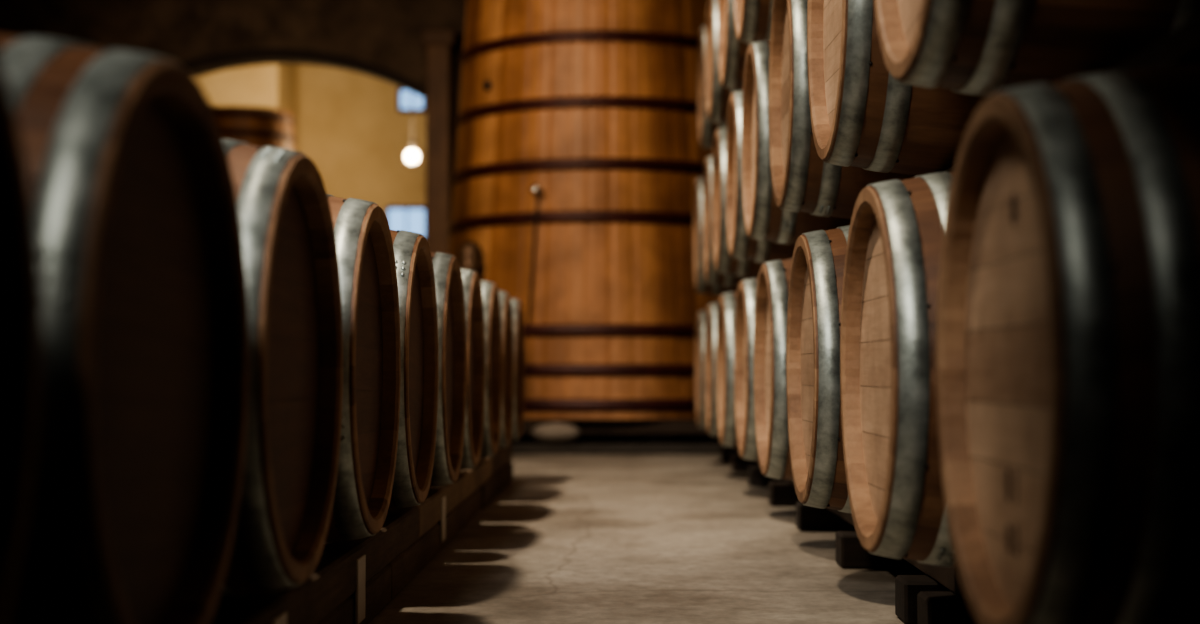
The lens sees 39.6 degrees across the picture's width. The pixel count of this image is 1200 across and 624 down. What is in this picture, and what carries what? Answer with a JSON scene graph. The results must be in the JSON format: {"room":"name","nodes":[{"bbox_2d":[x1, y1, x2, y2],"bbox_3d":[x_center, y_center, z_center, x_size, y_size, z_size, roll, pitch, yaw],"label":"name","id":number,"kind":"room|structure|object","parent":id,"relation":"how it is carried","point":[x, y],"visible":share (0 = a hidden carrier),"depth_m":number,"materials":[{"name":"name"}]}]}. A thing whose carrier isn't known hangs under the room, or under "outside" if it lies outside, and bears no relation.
{"room":"wine cellar","nodes":[
{"label":"wine cellar","id":0,"kind":"room"},
{"bbox_2d":[195,64,297,150],"bbox_3d":[-3.963,-0.772,16.583,1.700,3.700,1.000,0,-2,1],"label":"wall pier","id":1,"kind":"object","parent":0,"point":[274,86],"depth_m":16.13,"materials":[{"name":"paint"}]},
{"bbox_2d":[0,0,695,419],"bbox_3d":[-0.855,-0.903,12.825,8.000,3.700,0.350,0,-2,1],"label":"wall","id":2,"kind":"structure","parent":0,"point":[387,34],"depth_m":12.71,"materials":[{"name":"paint"}]},
{"bbox_2d":[179,48,425,97],"bbox_3d":[-2.477,-1.799,12.684,2.420,0.419,0.030,0,-2,1],"label":"trim","id":3,"kind":"structure","parent":2,"relation":"attached to","point":[258,53],"depth_m":12.67,"materials":[{"name":"brown wood"}]},
{"bbox_2d":[297,64,425,212],"bbox_3d":[-0.906,-0.752,17.148,8.200,3.700,0.200,0,-2,1],"label":"wall","id":4,"kind":"structure","parent":0,"point":[350,125],"depth_m":17.10,"materials":[{"name":"paint"}]},
{"bbox_2d":[385,206,425,237],"bbox_3d":[-1.977,-0.906,17.041,0.430,0.350,0.050,0,-2,1],"label":"window","id":5,"kind":"structure","parent":4,"relation":"in","point":[406,218],"depth_m":17.04,"materials":[{"name":"blue glass"}]},
{"bbox_2d":[397,87,425,111],"bbox_3d":[-1.927,-2.175,17.084,0.290,0.250,0.050,0,-2,1],"label":"window","id":6,"kind":"structure","parent":4,"relation":"in","point":[404,96],"depth_m":17.08,"materials":[{"name":"blue glass"}]},
{"bbox_2d":[368,454,926,623],"bbox_3d":[-0.919,0.798,7.087,8.400,0.100,20.600,0,-2,1],"label":"floor","id":7,"kind":"structure","parent":0,"point":[570,538],"depth_m":4.43,"materials":[{"name":"concrete"}]},
{"bbox_2d":[212,106,294,149],"bbox_3d":[-3.059,-0.353,14.257,1.048,2.700,1.048,0,-2,1],"label":"barrel","id":8,"kind":"object","parent":7,"relation":"on","point":[255,126],"visible":0.2,"depth_m":13.93,"materials":[{"name":"wood"}]},
{"bbox_2d":[210,442,512,623],"bbox_3d":[-0.861,0.535,3.449,0.839,0.171,8.312,0,-2,1],"label":"rack","id":9,"kind":"object","parent":7,"relation":"on","point":[352,581],"visible":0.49,"depth_m":3.36,"materials":[{"name":"wood"}]},
{"bbox_2d":[0,63,40,623],"bbox_3d":[-0.898,0.025,0.961,0.950,0.711,0.702,0,-2,1],"label":"wine barrel","id":10,"kind":"object","parent":9,"relation":"on","point":[20,322],"visible":1,"depth_m":1.22,"materials":[{"name":"brown wood"}]},
{"bbox_2d":[0,34,248,623],"bbox_3d":[-0.892,0.050,1.669,0.950,0.711,0.700,0,-2,1],"label":"wine barrel","id":11,"kind":"object","parent":9,"relation":"on","point":[143,415],"visible":0.91,"depth_m":1.58,"materials":[{"name":"brown wood"}]},
{"bbox_2d":[219,139,342,599],"bbox_3d":[-0.889,0.074,2.374,0.950,0.712,0.701,0,-2,1],"label":"wine barrel","id":12,"kind":"object","parent":9,"relation":"on","point":[295,396],"visible":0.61,"depth_m":2.35,"materials":[{"name":"brown wood"}]},
{"bbox_2d":[325,194,400,543],"bbox_3d":[-0.882,0.099,3.079,0.950,0.722,0.711,0,-3,1],"label":"wine barrel","id":13,"kind":"object","parent":9,"relation":"on","point":[364,244],"visible":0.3,"depth_m":3.10,"materials":[{"name":"brown wood"}]},
{"bbox_2d":[389,230,438,508],"bbox_3d":[-0.873,0.124,3.784,0.950,0.711,0.701,0,-2,1],"label":"wine barrel","id":14,"kind":"object","parent":9,"relation":"on","point":[412,253],"visible":0.16,"depth_m":3.84,"materials":[{"name":"brown wood"}]},
{"bbox_2d":[430,252,466,485],"bbox_3d":[-0.861,0.148,4.488,0.950,0.711,0.700,0,-2,1],"label":"wine barrel","id":15,"kind":"object","parent":9,"relation":"on","point":[452,353],"visible":0.2,"depth_m":4.57,"materials":[{"name":"brown wood"}]},
{"bbox_2d":[460,268,484,470],"bbox_3d":[-0.857,0.174,5.196,0.950,0.714,0.703,0,-2,1],"label":"wine barrel","id":16,"kind":"object","parent":9,"relation":"on","point":[473,298],"visible":0.15,"depth_m":5.34,"materials":[{"name":"brown wood"}]},
{"bbox_2d":[480,281,501,457],"bbox_3d":[-0.843,0.198,5.907,0.950,0.711,0.700,0,-2,1],"label":"wine barrel","id":17,"kind":"object","parent":9,"relation":"on","point":[491,301],"visible":0.09,"depth_m":6.00,"materials":[{"name":"brown wood"}]},
{"bbox_2d":[498,291,513,448],"bbox_3d":[-0.835,0.223,6.616,0.950,0.728,0.717,0,-3,1],"label":"wine barrel","id":18,"kind":"object","parent":9,"relation":"on","point":[505,299],"visible":0.11,"depth_m":6.78,"materials":[{"name":"brown wood"}]},
{"bbox_2d":[511,298,524,440],"bbox_3d":[-0.822,0.247,7.327,0.950,0.711,0.703,0,-2,1],"label":"wine barrel","id":19,"kind":"object","parent":9,"relation":"on","point":[517,309],"visible":0.08,"depth_m":7.44,"materials":[{"name":"brown wood"}]},
{"bbox_2d":[422,29,456,253],"bbox_3d":[-1.208,-0.589,12.513,0.240,3.050,0.220,0,-2,1],"label":"wooden post","id":20,"kind":"object","parent":7,"relation":"on","point":[439,44],"visible":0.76,"depth_m":12.45,"materials":[{"name":"brown wood"}]},
{"bbox_2d":[456,240,484,280],"bbox_3d":[-0.751,0.210,9.608,0.199,1.250,0.199,2,-3,-44],"label":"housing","id":21,"kind":"object","parent":7,"relation":"on","point":[469,256],"visible":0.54,"depth_m":9.56,"materials":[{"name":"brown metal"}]},
{"bbox_2d":[510,435,721,453],"bbox_3d":[0.306,0.862,11.084,2.840,0.050,2.380,0,-2,1],"label":"plinth","id":22,"kind":"object","parent":7,"relation":"on","point":[585,444],"depth_m":9.91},
{"bbox_2d":[517,419,719,442],"bbox_3d":[-0.022,0.767,11.221,1.760,0.150,1.920,0,-2,1],"label":"base","id":23,"kind":"object","parent":22,"relation":"on","point":[654,430],"visible":0.3,"depth_m":10.26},
{"bbox_2d":[532,422,580,443],"bbox_3d":[-0.265,0.735,10.104,0.300,0.135,0.210,0,-2,1],"label":"field stone","id":24,"kind":"object","parent":23,"relation":"on","point":[552,432],"visible":1,"depth_m":10.03,"materials":[{"name":"beige stone"}]},
{"bbox_2d":[448,0,718,418],"bbox_3d":[0.008,-0.855,11.337,2.229,3.100,2.229,0,-2,-6],"label":"wooden vat","id":25,"kind":"object","parent":23,"relation":"on","point":[580,157],"visible":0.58,"depth_m":10.40,"materials":[{"name":"wood"}]},
{"bbox_2d":[721,446,977,623],"bbox_3d":[0.959,0.571,4.737,0.690,0.190,8.950,0,-2,1],"label":"rack","id":26,"kind":"object","parent":7,"relation":"on","point":[938,596],"visible":0.1,"depth_m":4.19,"materials":[{"name":"black wood"}]},
{"bbox_2d":[695,310,705,428],"bbox_3d":[0.989,0.299,8.804,0.950,0.711,0.699,0,-2,1],"label":"wine barrel","id":27,"kind":"object","parent":26,"relation":"on","point":[700,317],"visible":0.14,"depth_m":8.67,"materials":[{"name":"brown wood"}]},
{"bbox_2d":[704,302,718,436],"bbox_3d":[0.976,0.262,7.765,0.950,0.711,0.699,0,-2,1],"label":"wine barrel","id":28,"kind":"object","parent":26,"relation":"on","point":[712,309],"visible":0.19,"depth_m":7.64,"materials":[{"name":"brown wood"}]},
{"bbox_2d":[716,291,737,447],"bbox_3d":[0.959,0.226,6.708,0.950,0.711,0.704,0,-2,1],"label":"wine barrel","id":29,"kind":"object","parent":26,"relation":"on","point":[725,332],"visible":0.15,"depth_m":6.54,"materials":[{"name":"brown wood"}]},
{"bbox_2d":[734,278,758,460],"bbox_3d":[0.956,0.192,5.716,0.950,0.714,0.699,0,-2,1],"label":"wine barrel","id":30,"kind":"object","parent":26,"relation":"on","point":[746,292],"visible":0.13,"depth_m":5.62,"materials":[{"name":"brown wood"}]},
{"bbox_2d":[754,258,792,480],"bbox_3d":[0.939,0.158,4.767,0.950,0.711,0.699,0,-2,1],"label":"wine barrel","id":31,"kind":"object","parent":26,"relation":"on","point":[771,304],"visible":0.16,"depth_m":4.62,"materials":[{"name":"brown wood"}]},
{"bbox_2d":[786,225,851,513],"bbox_3d":[0.925,0.122,3.758,0.950,0.711,0.699,0,-2,1],"label":"wine barrel","id":32,"kind":"object","parent":26,"relation":"on","point":[813,333],"visible":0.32,"depth_m":3.59,"materials":[{"name":"brown wood"}]},
{"bbox_2d":[840,171,956,566],"bbox_3d":[0.914,0.088,2.771,0.950,0.711,0.704,0,-2,1],"label":"wine barrel","id":33,"kind":"object","parent":26,"relation":"on","point":[889,418],"visible":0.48,"depth_m":2.60,"materials":[{"name":"brown wood"}]},
{"bbox_2d":[936,62,1199,623],"bbox_3d":[0.905,0.057,1.849,0.950,0.714,0.699,0,-2,1],"label":"wine barrel","id":34,"kind":"object","parent":26,"relation":"on","point":[1068,324],"visible":1,"depth_m":1.62,"materials":[{"name":"brown wood"}]},
{"bbox_3d":[0.901,0.022,0.870,0.950,0.711,0.699,0,-2,1],"label":"wine barrel","id":35,"kind":"object","parent":26,"relation":"on","visible":0},
{"bbox_3d":[0.941,-0.198,4.724,0.534,0.038,9.050,0,-2,1],"label":"rack","id":36,"kind":"object","parent":35,"relation":"on","visible":0},
{"bbox_2d":[693,176,737,295],"bbox_3d":[0.985,-0.417,8.910,0.950,0.711,0.702,0,-2,1],"label":"wine barrel","id":37,"kind":"object","parent":36,"relation":"on","point":[700,286],"visible":0.17,"depth_m":8.77,"materials":[{"name":"brown wood"}]},
{"bbox_2d":[702,156,750,287],"bbox_3d":[0.984,-0.447,8.030,0.950,0.711,0.700,0,-2,1],"label":"wine barrel","id":38,"kind":"object","parent":36,"relation":"on","point":[711,277],"visible":0.16,"depth_m":7.92,"materials":[{"name":"brown wood"}]},
{"bbox_2d":[712,127,762,277],"bbox_3d":[0.969,-0.480,7.111,0.950,0.715,0.704,0,-2,1],"label":"wine barrel","id":39,"kind":"object","parent":36,"relation":"on","point":[724,263],"visible":0.14,"depth_m":6.97,"materials":[{"name":"brown wood"}]},
{"bbox_2d":[726,91,794,262],"bbox_3d":[0.960,-0.512,6.181,0.950,0.711,0.700,0,-2,1],"label":"wine barrel","id":40,"kind":"object","parent":36,"relation":"on","point":[741,246],"visible":0.19,"depth_m":6.05,"materials":[{"name":"brown wood"}]},
{"bbox_3d":[0.954,-0.876,5.899,0.534,0.038,6.750,0,-2,1],"label":"rack","id":41,"kind":"object","parent":40,"relation":"on","visible":0},
{"bbox_2d":[697,25,726,148],"bbox_3d":[0.984,-1.150,8.485,0.950,0.726,0.713,0,-3,1],"label":"wine barrel","id":42,"kind":"object","parent":41,"relation":"on","point":[706,128],"visible":0.14,"depth_m":8.37,"materials":[{"name":"brown wood"}]},
{"bbox_2d":[705,0,742,123],"bbox_3d":[0.970,-1.182,7.586,0.950,0.711,0.702,0,-2,1],"label":"wine barrel","id":43,"kind":"object","parent":41,"relation":"on","point":[717,96],"visible":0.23,"depth_m":7.42,"materials":[{"name":"brown wood"}]},
{"bbox_2d":[718,0,749,89],"bbox_3d":[0.963,-1.215,6.666,0.950,0.711,0.700,0,-2,1],"label":"wine barrel","id":44,"kind":"object","parent":41,"relation":"on","point":[732,52],"visible":0.18,"depth_m":6.51,"materials":[{"name":"brown wood"}]},
{"bbox_2d":[734,0,772,43],"bbox_3d":[0.954,-1.247,5.738,0.950,0.711,0.704,0,-2,1],"label":"wine barrel","id":45,"kind":"object","parent":41,"relation":"on","point":[753,18],"visible":0.16,"depth_m":5.60,"materials":[{"name":"brown wood"}]},
{"bbox_2d":[741,40,850,244],"bbox_3d":[0.943,-0.544,5.254,0.950,0.711,0.703,0,-2,1],"label":"wine barrel","id":46,"kind":"object","parent":36,"relation":"on","point":[763,220],"visible":0.22,"depth_m":5.08,"materials":[{"name":"brown wood"}]},
{"bbox_2d":[768,0,915,218],"bbox_3d":[0.937,-0.576,4.302,0.950,0.722,0.707,0,-1,1],"label":"wine barrel","id":47,"kind":"object","parent":36,"relation":"on","point":[801,181],"visible":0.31,"depth_m":4.13,"materials":[{"name":"brown wood"}]},
{"bbox_2d":[807,0,988,175],"bbox_3d":[0.923,-0.612,3.333,0.950,0.711,0.700,0,-2,1],"label":"wine barrel","id":48,"kind":"object","parent":36,"relation":"on","point":[862,116],"visible":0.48,"depth_m":3.15,"materials":[{"name":"brown wood"}]},
{"bbox_2d":[874,0,1199,96],"bbox_3d":[0.909,-0.644,2.394,0.950,0.711,0.700,0,-2,1],"label":"wine barrel","id":49,"kind":"object","parent":36,"relation":"on","point":[982,48],"visible":0.59,"depth_m":2.23,"materials":[{"name":"brown wood"}]},
{"bbox_3d":[-0.919,-3.000,7.220,8.400,0.100,20.600,0,-2,1],"label":"ceiling","id":50,"kind":"structure","parent":0,"visible":0},
{"bbox_2d":[405,92,418,163],"bbox_3d":[-1.700,-2.007,15.100,0.128,1.335,0.126,0,-2,1],"label":"pendant lamp","id":51,"kind":"object","parent":50,"relation":"hanging from","point":[411,156],"visible":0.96,"depth_m":15.05,"materials":[{"name":"glass"}]}
]}

